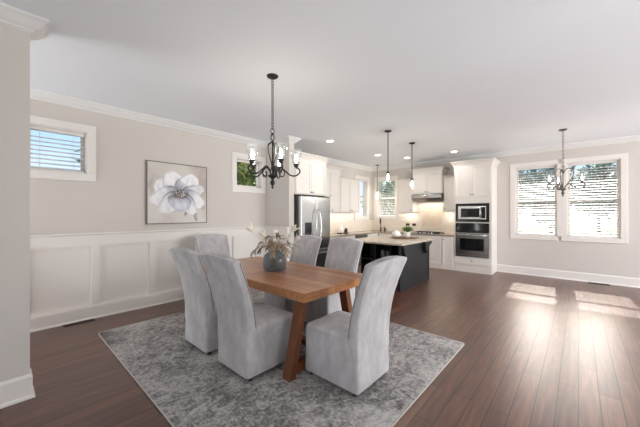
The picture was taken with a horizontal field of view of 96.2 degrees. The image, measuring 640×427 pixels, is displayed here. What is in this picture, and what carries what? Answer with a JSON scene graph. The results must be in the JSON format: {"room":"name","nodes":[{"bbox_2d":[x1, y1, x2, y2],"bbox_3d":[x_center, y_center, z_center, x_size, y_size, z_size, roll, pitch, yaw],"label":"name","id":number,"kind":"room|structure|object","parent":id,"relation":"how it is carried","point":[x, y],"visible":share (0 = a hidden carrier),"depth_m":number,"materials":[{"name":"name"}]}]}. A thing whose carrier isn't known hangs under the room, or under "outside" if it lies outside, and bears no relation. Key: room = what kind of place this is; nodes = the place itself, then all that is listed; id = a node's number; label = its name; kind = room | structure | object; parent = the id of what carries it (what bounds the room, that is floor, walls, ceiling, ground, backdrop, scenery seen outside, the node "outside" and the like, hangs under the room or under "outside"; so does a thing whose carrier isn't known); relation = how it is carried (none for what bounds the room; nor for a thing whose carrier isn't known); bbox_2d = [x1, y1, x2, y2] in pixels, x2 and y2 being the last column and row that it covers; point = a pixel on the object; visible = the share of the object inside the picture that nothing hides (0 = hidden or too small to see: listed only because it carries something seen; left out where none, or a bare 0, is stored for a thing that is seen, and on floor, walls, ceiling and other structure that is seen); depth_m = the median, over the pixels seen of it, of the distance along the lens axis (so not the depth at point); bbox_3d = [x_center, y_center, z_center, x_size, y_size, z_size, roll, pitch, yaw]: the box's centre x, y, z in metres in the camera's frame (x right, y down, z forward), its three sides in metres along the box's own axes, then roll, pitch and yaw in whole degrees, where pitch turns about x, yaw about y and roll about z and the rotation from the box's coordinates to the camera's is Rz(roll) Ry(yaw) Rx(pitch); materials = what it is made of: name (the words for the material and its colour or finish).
{"room":"dining room","nodes":[
{"label":"dining room","id":0,"kind":"room"},
{"bbox_2d":[0,23,29,381],"bbox_3d":[-3.951,-0.045,0.634,0.140,3.050,4.655,0,0,42],"label":"wall","id":1,"kind":"structure","parent":0,"point":[14,43],"depth_m":2.25,"materials":[{"name":"paint"}]},
{"bbox_2d":[0,368,34,408],"bbox_3d":[-3.941,1.384,0.645,0.200,0.192,4.685,0,0,42],"label":"baseboard","id":2,"kind":"structure","parent":1,"relation":"attached to","point":[16,390],"depth_m":2.25,"materials":[{"name":"paint"}]},
{"bbox_2d":[0,2,48,40],"bbox_3d":[-3.916,-1.515,0.673,0.350,0.110,4.760,0,0,42],"label":"trim","id":3,"kind":"structure","parent":1,"relation":"attached to","point":[37,26],"depth_m":2.25,"materials":[{"name":"paint"}]},
{"bbox_2d":[30,99,265,234],"bbox_3d":[-4.035,-0.045,3.350,0.160,3.050,8.580,0,0,42],"label":"wall","id":4,"kind":"structure","parent":0,"point":[116,202],"depth_m":4.41,"materials":[{"name":"paint"}]},
{"bbox_2d":[30,115,95,181],"bbox_3d":[-3.548,-0.855,3.874,0.182,0.790,0.810,0,0,42],"label":"window","id":5,"kind":"structure","parent":4,"relation":"in","point":[89,141],"depth_m":3.95,"materials":[{"name":"paint"}]},
{"bbox_2d":[30,125,84,172],"bbox_3d":[-3.534,-0.855,3.861,0.057,0.558,0.566,0,0,42],"label":"window blind","id":6,"kind":"object","parent":5,"relation":"attached to","point":[32,127],"visible":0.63,"depth_m":3.84,"materials":[{"name":"white plastic"}]},
{"bbox_2d":[30,288,183,332],"bbox_3d":[-3.665,1.384,3.017,0.836,0.192,8.580,0,0,42],"label":"baseboard","id":7,"kind":"structure","parent":4,"relation":"attached to","point":[60,318],"depth_m":4.12,"materials":[{"name":"paint"}]},
{"bbox_2d":[30,228,288,316],"bbox_3d":[-3.740,0.810,2.990,0.760,1.040,8.440,0,0,42],"label":"wainscoting","id":8,"kind":"structure","parent":4,"relation":"attached to","point":[67,272],"depth_m":4.25,"materials":[{"name":"paint"}]},
{"bbox_2d":[30,226,288,237],"bbox_3d":[-3.740,0.283,2.990,0.760,0.030,8.440,0,0,42],"label":"trim","id":9,"kind":"structure","parent":4,"relation":"attached to","point":[151,231],"depth_m":4.50,"materials":[{"name":"paint"}]},
{"bbox_2d":[146,160,206,223],"bbox_3d":[-2.446,-0.350,4.961,0.044,1.030,1.000,0,0,42],"label":"flower painting","id":10,"kind":"object","parent":4,"relation":"attached to","point":[175,193],"visible":1,"depth_m":4.91,"materials":[{"name":"paint"}]},
{"bbox_2d":[232,152,265,193],"bbox_3d":[-1.544,-0.848,6.100,0.182,0.795,0.820,0,0,42],"label":"window","id":11,"kind":"structure","parent":4,"relation":"in","point":[260,187],"depth_m":6.07,"materials":[{"name":"paint"}]},
{"bbox_2d":[30,88,639,171],"bbox_3d":[1.841,-1.515,1.074,11.900,0.110,13.060,0,0,42],"label":"trim","id":12,"kind":"structure","parent":4,"relation":"attached to","point":[36,94],"depth_m":5.75,"materials":[{"name":"paint"}]},
{"bbox_2d":[266,143,293,258],"bbox_3d":[-0.869,-0.045,6.178,0.760,3.050,0.140,0,0,42],"label":"wall pier","id":13,"kind":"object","parent":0,"point":[279,199],"visible":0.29,"depth_m":6.01,"materials":[{"name":"paint"}]},
{"bbox_2d":[0,0,639,167],"bbox_3d":[1.841,-1.645,1.074,12.300,0.150,13.460,0,0,42],"label":"ceiling","id":14,"kind":"structure","parent":0,"point":[467,77],"depth_m":3.03,"materials":[{"name":"paint"}]},
{"bbox_2d":[245,73,301,188],"bbox_3d":[-0.557,-0.930,3.249,0.657,1.280,0.637,0,0,42],"label":"chandelier","id":15,"kind":"object","parent":14,"relation":"hanging from","point":[272,76],"visible":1,"depth_m":3.25,"materials":[{"name":"black metal"}]},
{"bbox_2d":[375,165,378,197],"bbox_3d":[1.831,-1.030,9.177,0.136,1.080,0.136,0,0,42],"label":"pendant light","id":16,"kind":"object","parent":14,"relation":"hanging from","point":[375,165],"visible":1,"depth_m":9.17,"materials":[{"name":"grey metal"}]},
{"bbox_2d":[384,130,391,179],"bbox_3d":[1.286,-1.090,5.429,0.136,0.960,0.136,0,0,42],"label":"pendant light","id":17,"kind":"object","parent":14,"relation":"hanging from","point":[385,131],"visible":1,"depth_m":5.41,"materials":[{"name":"black metal"}]},
{"bbox_2d":[545,128,585,195],"bbox_3d":[4.564,-0.949,5.330,0.580,1.243,0.588,0,0,42],"label":"chandelier","id":18,"kind":"object","parent":14,"relation":"hanging from","point":[562,188],"visible":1,"depth_m":5.31,"materials":[{"name":"grey metal"}]},
{"bbox_2d":[0,265,639,426],"bbox_3d":[1.841,1.540,1.074,12.300,0.120,13.460,0,0,42],"label":"floor","id":19,"kind":"structure","parent":0,"point":[537,351],"depth_m":2.88,"materials":[{"name":"brown wood"}]},
{"bbox_2d":[63,318,94,326],"bbox_3d":[-3.278,1.476,3.907,0.124,0.007,0.330,0,0,42],"label":"floor vent","id":20,"kind":"object","parent":19,"relation":"in","point":[93,319],"visible":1,"depth_m":3.90,"materials":[{"name":"brown metal"}]},
{"bbox_2d":[98,292,463,426],"bbox_3d":[-0.550,1.474,3.409,3.472,0.010,2.742,0,0,42],"label":"area rug","id":21,"kind":"object","parent":19,"relation":"on","point":[189,386],"visible":0.63,"depth_m":2.46,"materials":[{"name":"grey carpet"}]},
{"bbox_2d":[169,247,217,354],"bbox_3d":[-1.221,0.909,3.240,0.584,1.122,0.785,0,0,42],"label":"dining chair","id":22,"kind":"object","parent":21,"relation":"on","point":[201,318],"visible":0.77,"depth_m":2.97,"materials":[{"name":"grey fabric"}]},
{"bbox_2d":[194,234,229,295],"bbox_3d":[-1.672,0.909,4.816,0.785,1.122,0.584,0,0,42],"label":"dining chair","id":23,"kind":"object","parent":21,"relation":"on","point":[205,243],"visible":0.3,"depth_m":4.94,"materials":[{"name":"grey fabric"}]},
{"bbox_2d":[200,253,292,380],"bbox_3d":[-0.679,0.909,2.765,0.584,1.122,0.785,0,0,42],"label":"dining chair","id":24,"kind":"object","parent":21,"relation":"on","point":[252,340],"visible":0.9,"depth_m":2.56,"materials":[{"name":"grey fabric"}]},
{"bbox_2d":[184,256,361,381],"bbox_3d":[-0.656,1.095,3.687,2.250,0.750,1.239,0,0,42],"label":"dining table","id":25,"kind":"object","parent":21,"relation":"on","point":[301,283],"visible":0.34,"depth_m":3.04,"materials":[{"name":"brown wood"}]},
{"bbox_3d":[-0.583,0.592,3.687,0.296,0.256,0.296,0,0,42],"label":"flower vase","id":26,"kind":"object","parent":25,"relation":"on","visible":0},
{"bbox_2d":[244,222,301,267],"bbox_3d":[-0.590,0.395,3.686,0.634,0.591,0.639,0,0,42],"label":"bunch","id":27,"kind":"object","parent":26,"relation":"in","point":[273,247],"visible":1,"depth_m":3.65,"materials":[{"name":"beige plant"}]},
{"bbox_2d":[264,235,321,312],"bbox_3d":[-0.409,0.909,4.492,0.584,1.122,0.785,0,0,42],"label":"dining chair","id":28,"kind":"object","parent":21,"relation":"on","point":[309,245],"visible":0.42,"depth_m":4.51,"materials":[{"name":"grey fabric"}]},
{"bbox_2d":[304,237,363,323],"bbox_3d":[0.170,0.909,3.970,0.584,1.122,0.785,0,0,42],"label":"dining chair","id":29,"kind":"object","parent":21,"relation":"on","point":[343,253],"visible":0.52,"depth_m":3.97,"materials":[{"name":"grey fabric"}]},
{"bbox_2d":[305,256,406,396],"bbox_3d":[0.319,0.909,2.559,0.785,1.122,0.584,0,0,42],"label":"dining chair","id":30,"kind":"object","parent":21,"relation":"on","point":[350,351],"visible":1,"depth_m":2.36,"materials":[{"name":"grey fabric"}]},
{"bbox_2d":[294,195,329,266],"bbox_3d":[-0.396,0.544,6.533,1.038,1.872,0.940,0,0,42],"label":"refrigerator","id":31,"kind":"object","parent":19,"relation":"on","point":[311,214],"visible":0.48,"depth_m":6.20,"materials":[{"name":"grey metal"}]},
{"bbox_2d":[330,235,354,238],"bbox_3d":[0.253,1.040,7.698,0.663,0.880,1.560,0,0,42],"label":"base cabinet","id":32,"kind":"object","parent":19,"relation":"on","point":[354,235],"visible":0.04,"depth_m":7.81,"materials":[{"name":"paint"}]},
{"bbox_2d":[330,230,453,237],"bbox_3d":[1.696,0.580,7.663,2.862,0.039,3.456,0,0,42],"label":"countertop","id":33,"kind":"structure","parent":32,"relation":"on","point":[332,235],"depth_m":8.25,"materials":[{"name":"stone"}]},
{"bbox_2d":[414,231,443,233],"bbox_3d":[3.137,0.535,8.304,0.750,0.047,0.460,0,0,42],"label":"gas cooktop","id":34,"kind":"object","parent":33,"relation":"in","point":[420,232],"visible":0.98,"depth_m":8.17,"materials":[{"name":"black metal"}]},
{"bbox_2d":[355,234,367,265],"bbox_3d":[1.009,1.044,8.491,0.656,0.872,0.600,0,0,42],"label":"dishwasher","id":35,"kind":"object","parent":19,"relation":"on","point":[364,235],"visible":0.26,"depth_m":8.24,"materials":[{"name":"grey metal"}]},
{"bbox_2d":[367,233,377,236],"bbox_3d":[1.386,1.040,8.993,0.615,0.880,0.620,0,0,42],"label":"base cabinet","id":36,"kind":"object","parent":19,"relation":"on","point":[374,234],"visible":0.1,"depth_m":8.78,"materials":[{"name":"paint"}]},
{"bbox_2d":[379,233,403,235],"bbox_3d":[2.402,1.040,8.903,0.975,0.880,0.663,0,0,42],"label":"base cabinet","id":37,"kind":"object","parent":19,"relation":"on","point":[380,234],"visible":0.02,"depth_m":8.84,"materials":[{"name":"paint"}]},
{"bbox_2d":[361,241,431,291],"bbox_3d":[1.592,1.038,6.338,1.245,0.885,1.430,0,0,42],"label":"kitchen island","id":38,"kind":"object","parent":19,"relation":"on","point":[415,271],"visible":0.64,"depth_m":6.12,"materials":[{"name":"grey paint"}]},
{"bbox_2d":[361,243,397,273],"bbox_3d":[1.466,1.038,6.283,1.130,0.885,0.340,0,0,42],"label":"open shelving","id":39,"kind":"object","parent":38,"relation":"attached to","point":[369,252],"depth_m":6.53,"materials":[{"name":"grey paint"}]},
{"bbox_2d":[381,249,385,257],"bbox_3d":[1.378,0.871,6.268,0.102,0.228,0.104,0,0,42],"label":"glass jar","id":40,"kind":"object","parent":38,"relation":"on","point":[383,252],"visible":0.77,"depth_m":6.22,"materials":[{"name":"black glass"}]},
{"bbox_2d":[356,236,433,245],"bbox_3d":[1.546,0.575,6.339,1.335,0.039,1.550,0,0,42],"label":"island countertop","id":41,"kind":"structure","parent":38,"relation":"on","point":[385,240],"depth_m":6.01,"materials":[{"name":"beige stone"}]},
{"bbox_2d":[389,236,418,238],"bbox_3d":[1.934,0.542,6.601,0.559,0.024,0.559,0,0,42],"label":"serving tray","id":42,"kind":"object","parent":41,"relation":"on","point":[400,237],"visible":0.85,"depth_m":6.48,"materials":[{"name":"brown wood"}]},
{"bbox_2d":[392,230,400,236],"bbox_3d":[1.756,0.446,6.613,0.210,0.168,0.210,0,0,42],"label":"canister","id":43,"kind":"object","parent":42,"relation":"on","point":[395,233],"visible":0.96,"depth_m":6.54,"materials":[{"name":"ceramic"}]},
{"bbox_2d":[402,226,412,236],"bbox_3d":[2.006,0.398,6.591,0.287,0.262,0.297,0,0,-25],"label":"potted plant","id":44,"kind":"object","parent":42,"relation":"on","point":[407,233],"visible":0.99,"depth_m":6.54,"materials":[{"name":"green plant"}]},
{"bbox_2d":[410,235,441,268],"bbox_3d":[3.117,1.040,8.259,0.940,0.880,0.663,0,0,42],"label":"base cabinet","id":45,"kind":"object","parent":19,"relation":"on","point":[435,248],"visible":0.27,"depth_m":7.83,"materials":[{"name":"paint"}]},
{"bbox_2d":[442,236,453,269],"bbox_3d":[3.582,1.040,7.841,0.300,0.880,0.663,0,0,42],"label":"base cabinet","id":46,"kind":"object","parent":19,"relation":"on","point":[447,242],"visible":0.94,"depth_m":7.61,"materials":[{"name":"paint"}]},
{"bbox_2d":[450,157,499,274],"bbox_3d":[4.015,0.065,7.441,1.020,2.830,0.684,0,0,42],"label":"tall cabinet","id":47,"kind":"object","parent":19,"relation":"on","point":[474,182],"visible":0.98,"depth_m":7.19,"materials":[{"name":"paint"}]},
{"bbox_2d":[455,223,488,258],"bbox_3d":[3.991,0.658,7.413,0.770,0.857,0.661,0,0,42],"label":"wall oven","id":48,"kind":"object","parent":47,"relation":"in","point":[471,239],"visible":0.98,"depth_m":7.20,"materials":[{"name":"grey metal"}]},
{"bbox_2d":[456,203,488,221],"bbox_3d":[3.954,-0.034,7.373,0.770,0.466,0.490,0,0,42],"label":"microwave","id":49,"kind":"object","parent":47,"relation":"in","point":[470,212],"visible":1,"depth_m":7.20,"materials":[{"name":"grey metal"}]},
{"bbox_2d":[588,282,609,285],"bbox_3d":[5.899,1.476,6.073,0.330,0.007,0.124,0,0,42],"label":"floor vent","id":50,"kind":"object","parent":19,"relation":"in","point":[588,282],"visible":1,"depth_m":6.08,"materials":[{"name":"brown metal"}]},
{"bbox_2d":[326,163,371,220],"bbox_3d":[0.284,-0.045,8.356,0.160,3.050,4.640,0,0,42],"label":"wall","id":51,"kind":"structure","parent":0,"point":[349,172],"depth_m":9.35,"materials":[{"name":"paint"}]},
{"bbox_2d":[294,151,329,196],"bbox_3d":[-0.474,-0.860,6.661,0.971,0.880,1.085,0,0,42],"label":"upper cabinet","id":52,"kind":"object","parent":51,"relation":"attached to","point":[311,181],"visible":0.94,"depth_m":6.31,"materials":[{"name":"paint"}]},
{"bbox_2d":[326,165,343,211],"bbox_3d":[0.074,-0.665,7.698,0.404,1.240,1.330,0,0,42],"label":"upper cabinet","id":53,"kind":"object","parent":51,"relation":"attached to","point":[332,172],"visible":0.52,"depth_m":7.82,"materials":[{"name":"paint"}]},
{"bbox_2d":[330,213,353,233],"bbox_3d":[0.280,0.255,8.225,0.007,0.610,2.400,0,0,42],"label":"wall tiles","id":54,"kind":"structure","parent":51,"relation":"attached to","point":[347,219],"depth_m":8.63,"materials":[{"name":"beige tile"}]},
{"bbox_2d":[340,177,360,212],"bbox_3d":[0.820,-0.545,8.526,0.404,1.000,1.040,0,0,42],"label":"upper cabinet","id":55,"kind":"object","parent":51,"relation":"attached to","point":[349,187],"visible":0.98,"depth_m":8.38,"materials":[{"name":"paint"}]},
{"bbox_2d":[354,175,368,219],"bbox_3d":[1.326,-0.522,9.497,0.182,1.445,0.850,0,0,42],"label":"window","id":56,"kind":"structure","parent":51,"relation":"in","point":[366,187],"depth_m":9.70,"materials":[{"name":"paint"}]},
{"bbox_2d":[357,180,365,216],"bbox_3d":[1.341,-0.522,9.484,0.057,1.213,0.606,0,0,42],"label":"window blind","id":57,"kind":"object","parent":56,"relation":"attached to","point":[361,180],"visible":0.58,"depth_m":9.55,"materials":[{"name":"white plastic"}]},
{"bbox_2d":[354,220,371,231],"bbox_3d":[1.435,0.385,9.508,0.007,0.350,1.052,0,0,42],"label":"wall tiles","id":58,"kind":"structure","parent":51,"relation":"attached to","point":[360,225],"depth_m":9.47,"materials":[{"name":"beige tile"}]},
{"bbox_2d":[372,141,639,277],"bbox_3d":[6.264,-0.045,5.986,11.900,3.050,0.160,0,0,42],"label":"wall","id":59,"kind":"structure","parent":0,"point":[614,259],"depth_m":6.47,"materials":[{"name":"paint"}]},
{"bbox_2d":[372,220,397,230],"bbox_3d":[2.155,0.385,9.572,0.976,0.350,0.007,0,0,42],"label":"wall tiles","id":60,"kind":"structure","parent":59,"relation":"attached to","point":[390,225],"depth_m":9.53,"materials":[{"name":"beige tile"}]},
{"bbox_2d":[374,175,397,219],"bbox_3d":[2.240,-0.522,9.594,0.870,1.445,0.182,0,0,42],"label":"window","id":61,"kind":"structure","parent":59,"relation":"in","point":[376,200],"depth_m":9.71,"materials":[{"name":"paint"}]},
{"bbox_2d":[378,179,394,216],"bbox_3d":[2.227,-0.522,9.580,0.626,1.213,0.057,0,0,42],"label":"window blind","id":62,"kind":"object","parent":61,"relation":"attached to","point":[391,193],"visible":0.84,"depth_m":9.53,"materials":[{"name":"white plastic"}]},
{"bbox_2d":[396,179,417,211],"bbox_3d":[2.657,-0.550,8.839,0.550,1.000,0.406,0,0,42],"label":"upper cabinet","id":63,"kind":"object","parent":59,"relation":"attached to","point":[405,203],"visible":0.91,"depth_m":8.71,"materials":[{"name":"paint"}]},
{"bbox_2d":[398,211,453,233],"bbox_3d":[3.216,0.240,8.617,1.879,0.640,0.007,0,0,42],"label":"wall tiles","id":64,"kind":"structure","parent":59,"relation":"attached to","point":[448,217],"depth_m":8.77,"materials":[{"name":"beige tile"}]},
{"bbox_2d":[409,166,449,193],"bbox_3d":[3.159,-0.945,8.328,1.010,0.730,0.496,0,0,42],"label":"upper cabinet","id":65,"kind":"object","parent":59,"relation":"attached to","point":[430,180],"visible":0.96,"depth_m":8.14,"materials":[{"name":"paint"}]},
{"bbox_2d":[411,193,443,201],"bbox_3d":[3.154,-0.469,8.322,0.850,0.211,0.481,0,0,42],"label":"range hood","id":66,"kind":"object","parent":65,"relation":"attached to","point":[435,197],"visible":0.86,"depth_m":8.15,"materials":[{"name":"metal"}]},
{"bbox_2d":[418,201,443,210],"bbox_3d":[3.326,-0.330,8.518,0.855,0.500,0.006,0,0,42],"label":"wall tiles","id":67,"kind":"structure","parent":59,"relation":"attached to","point":[439,202],"depth_m":8.56,"materials":[{"name":"beige tile"}]},
{"bbox_2d":[422,206,441,226],"bbox_3d":[3.313,0.070,8.521,0.580,0.620,0.006,0,0,42],"label":"wall","id":68,"kind":"structure","parent":59,"relation":"attached to","point":[431,215],"depth_m":8.51,"materials":[{"name":"tile"}]},
{"bbox_2d":[421,205,442,227],"bbox_3d":[3.311,0.070,8.519,0.640,0.680,0.012,0,0,42],"label":"frame","id":69,"kind":"object","parent":59,"relation":"attached to","point":[421,205],"visible":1,"depth_m":8.50,"materials":[{"name":"beige tile"}]},
{"bbox_2d":[443,175,453,210],"bbox_3d":[3.644,-0.565,7.951,0.345,0.980,0.406,0,0,42],"label":"upper cabinet","id":70,"kind":"object","parent":59,"relation":"attached to","point":[448,179],"visible":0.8,"depth_m":7.86,"materials":[{"name":"paint"}]},
{"bbox_2d":[510,160,556,240],"bbox_3d":[5.168,-0.318,6.958,0.910,1.855,0.182,0,0,42],"label":"window","id":71,"kind":"structure","parent":59,"relation":"in","point":[514,181],"depth_m":7.13,"materials":[{"name":"paint"}]},
{"bbox_2d":[516,165,555,234],"bbox_3d":[5.193,-0.318,6.910,0.766,1.623,0.057,0,0,42],"label":"window blind","id":72,"kind":"object","parent":71,"relation":"attached to","point":[553,166],"visible":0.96,"depth_m":6.89,"materials":[{"name":"white plastic"}]},
{"bbox_2d":[557,164,560,235],"bbox_3d":[5.479,-0.318,6.571,0.070,1.655,0.022,0,0,42],"label":"trim","id":73,"kind":"structure","parent":59,"relation":"attached to","point":[558,165],"depth_m":6.57,"materials":[{"name":"paint"}]},
{"bbox_2d":[497,264,639,287],"bbox_3d":[7.592,1.384,4.662,8.155,0.192,0.030,0,0,42],"label":"baseboard","id":74,"kind":"structure","parent":59,"relation":"attached to","point":[559,274],"depth_m":6.41,"materials":[{"name":"paint"}]},
{"bbox_2d":[561,153,627,243],"bbox_3d":[5.945,-0.318,6.259,1.040,1.855,0.182,0,0,42],"label":"window","id":75,"kind":"structure","parent":59,"relation":"in","point":[623,158],"depth_m":6.04,"materials":[{"name":"paint"}]},
{"bbox_2d":[568,160,618,237],"bbox_3d":[5.932,-0.318,6.245,0.796,1.623,0.057,0,0,42],"label":"window blind","id":76,"kind":"object","parent":75,"relation":"attached to","point":[610,161],"visible":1,"depth_m":6.22,"materials":[{"name":"white plastic"}]},
{"label":"outside","id":77,"kind":"structure","parent":0,"visible":0},
{"bbox_2d":[519,226,615,234],"bbox_3d":[9.667,2.105,18.209,90.000,0.050,80.000,0,0,42],"label":"lawn","id":78,"kind":"structure","parent":77,"point":[519,226],"depth_m":36.21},
{"bbox_2d":[237,162,255,185],"bbox_3d":[-2.808,-0.622,10.831,2.976,5.408,3.296,0,0,42],"label":"tree","id":79,"kind":"object","parent":78,"relation":"on","point":[244,178],"visible":0.17,"depth_m":10.11,"materials":[{"name":"green plant"}]},
{"bbox_2d":[360,181,394,214],"bbox_3d":[3.889,-0.459,15.454,3.479,5.085,3.458,0,0,42],"label":"tree","id":80,"kind":"object","parent":78,"relation":"on","point":[393,182],"visible":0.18,"depth_m":14.77,"materials":[{"name":"green plant"}]},
{"bbox_2d":[519,170,533,213],"bbox_3d":[23.662,-2.192,35.129,4.237,8.549,4.776,0,0,-7],"label":"tree","id":81,"kind":"object","parent":78,"relation":"on","point":[523,176],"visible":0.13,"depth_m":33.92,"materials":[{"name":"green plant"}]},
{"bbox_2d":[524,166,582,232],"bbox_3d":[21.327,-1.673,26.398,4.186,7.510,4.572,0,0,42],"label":"tree","id":82,"kind":"object","parent":78,"relation":"on","point":[544,170],"visible":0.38,"depth_m":26.04,"materials":[{"name":"green plant"}]},
{"bbox_2d":[574,162,615,233],"bbox_3d":[29.300,-2.030,30.229,4.565,8.223,4.960,0,0,19],"label":"tree","id":83,"kind":"object","parent":78,"relation":"on","point":[608,165],"visible":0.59,"depth_m":29.40,"materials":[{"name":"green plant"}]},
{"bbox_2d":[609,171,615,186],"bbox_3d":[25.865,-1.772,22.374,4.467,7.708,4.292,0,0,-25],"label":"tree","id":84,"kind":"object","parent":78,"relation":"on","point":[613,179],"visible":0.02,"depth_m":23.73,"materials":[{"name":"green plant"}]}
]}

